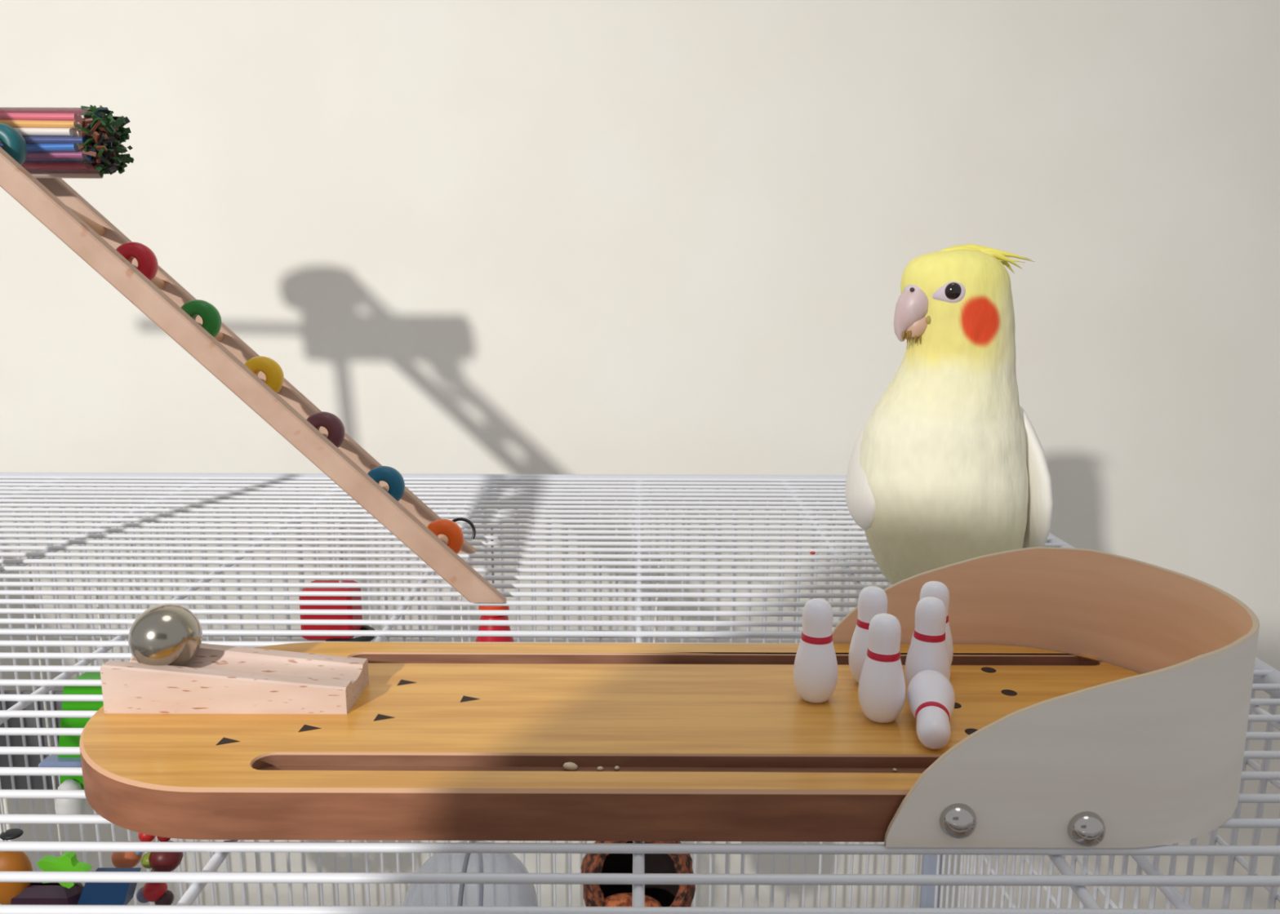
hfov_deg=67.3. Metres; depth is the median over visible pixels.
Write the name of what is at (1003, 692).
dot
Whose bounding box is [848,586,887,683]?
pin
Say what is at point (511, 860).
toy
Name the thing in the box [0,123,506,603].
ladder
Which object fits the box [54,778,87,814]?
bell
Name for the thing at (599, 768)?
husk
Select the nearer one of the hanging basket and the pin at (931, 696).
the pin at (931, 696)
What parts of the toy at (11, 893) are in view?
cord, cord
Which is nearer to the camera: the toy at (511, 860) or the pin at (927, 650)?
the pin at (927, 650)
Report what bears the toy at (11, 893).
hanging from the cage
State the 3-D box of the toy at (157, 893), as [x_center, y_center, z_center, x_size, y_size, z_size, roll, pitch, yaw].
[-0.298,0.161,0.567,0.041,0.232,0.018,0,10,0]
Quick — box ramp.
[99,643,368,714]
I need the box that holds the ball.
[128,604,202,666]
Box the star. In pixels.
[36,852,92,888]
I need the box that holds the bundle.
[0,105,133,178]
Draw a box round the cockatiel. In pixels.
[845,244,1053,585]
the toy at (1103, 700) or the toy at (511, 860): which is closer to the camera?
the toy at (1103, 700)
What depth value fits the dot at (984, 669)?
0.32 m
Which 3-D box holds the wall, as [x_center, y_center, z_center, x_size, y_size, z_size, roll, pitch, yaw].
[0.002,-0.687,0.720,5.200,2.580,0.100,0,10,0]
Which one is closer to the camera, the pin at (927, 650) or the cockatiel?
the pin at (927, 650)
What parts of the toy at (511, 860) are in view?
cord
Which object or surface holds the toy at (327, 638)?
hanging from the cage
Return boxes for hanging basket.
[580,559,695,906]
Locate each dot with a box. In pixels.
[954,702,961,708]
[964,728,977,735]
[981,666,995,672]
[1000,689,1017,696]
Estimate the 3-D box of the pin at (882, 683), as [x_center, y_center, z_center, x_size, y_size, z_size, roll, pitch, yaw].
[0.071,0.062,0.282,0.014,0.032,0.014,7,12,32]
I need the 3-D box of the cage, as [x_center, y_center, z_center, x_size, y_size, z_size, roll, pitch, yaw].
[-0.163,0.362,0.470,0.826,0.601,0.639,0,10,0]
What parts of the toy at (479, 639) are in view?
cord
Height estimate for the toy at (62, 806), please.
0.112 m
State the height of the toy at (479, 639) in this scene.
0.083 m
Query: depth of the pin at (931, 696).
0.27 m
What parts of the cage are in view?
frame, corner post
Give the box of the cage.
[0,472,1279,913]
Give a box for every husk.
[563,762,577,770]
[596,766,603,770]
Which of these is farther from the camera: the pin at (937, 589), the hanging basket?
the hanging basket
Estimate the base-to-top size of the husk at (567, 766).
0.002 m
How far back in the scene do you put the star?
0.54 m
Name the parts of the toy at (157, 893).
cord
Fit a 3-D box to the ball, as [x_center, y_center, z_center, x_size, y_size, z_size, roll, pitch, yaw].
[-0.145,0.055,0.295,0.020,0.020,0.020,0,10,0]
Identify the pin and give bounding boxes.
[793,598,838,703]
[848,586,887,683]
[857,613,905,723]
[904,596,950,686]
[906,670,955,749]
[910,581,953,666]
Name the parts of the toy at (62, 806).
cord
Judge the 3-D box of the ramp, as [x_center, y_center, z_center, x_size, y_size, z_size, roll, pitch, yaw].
[-0.123,0.067,0.297,0.072,0.015,0.024,0,10,0]
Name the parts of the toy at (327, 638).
cord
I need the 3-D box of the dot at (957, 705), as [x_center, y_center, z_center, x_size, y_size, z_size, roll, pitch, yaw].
[0.096,0.076,0.294,0.005,0.001,0.005,7,12,33]
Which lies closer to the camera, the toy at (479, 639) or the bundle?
the bundle
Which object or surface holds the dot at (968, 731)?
on the toy at (1103, 700)
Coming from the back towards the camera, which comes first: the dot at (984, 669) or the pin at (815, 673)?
the dot at (984, 669)
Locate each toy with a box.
[0,556,141,905]
[38,586,105,814]
[79,546,1259,848]
[111,538,183,905]
[298,517,375,641]
[403,596,537,906]
[475,528,514,642]
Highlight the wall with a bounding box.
[0,0,1279,909]

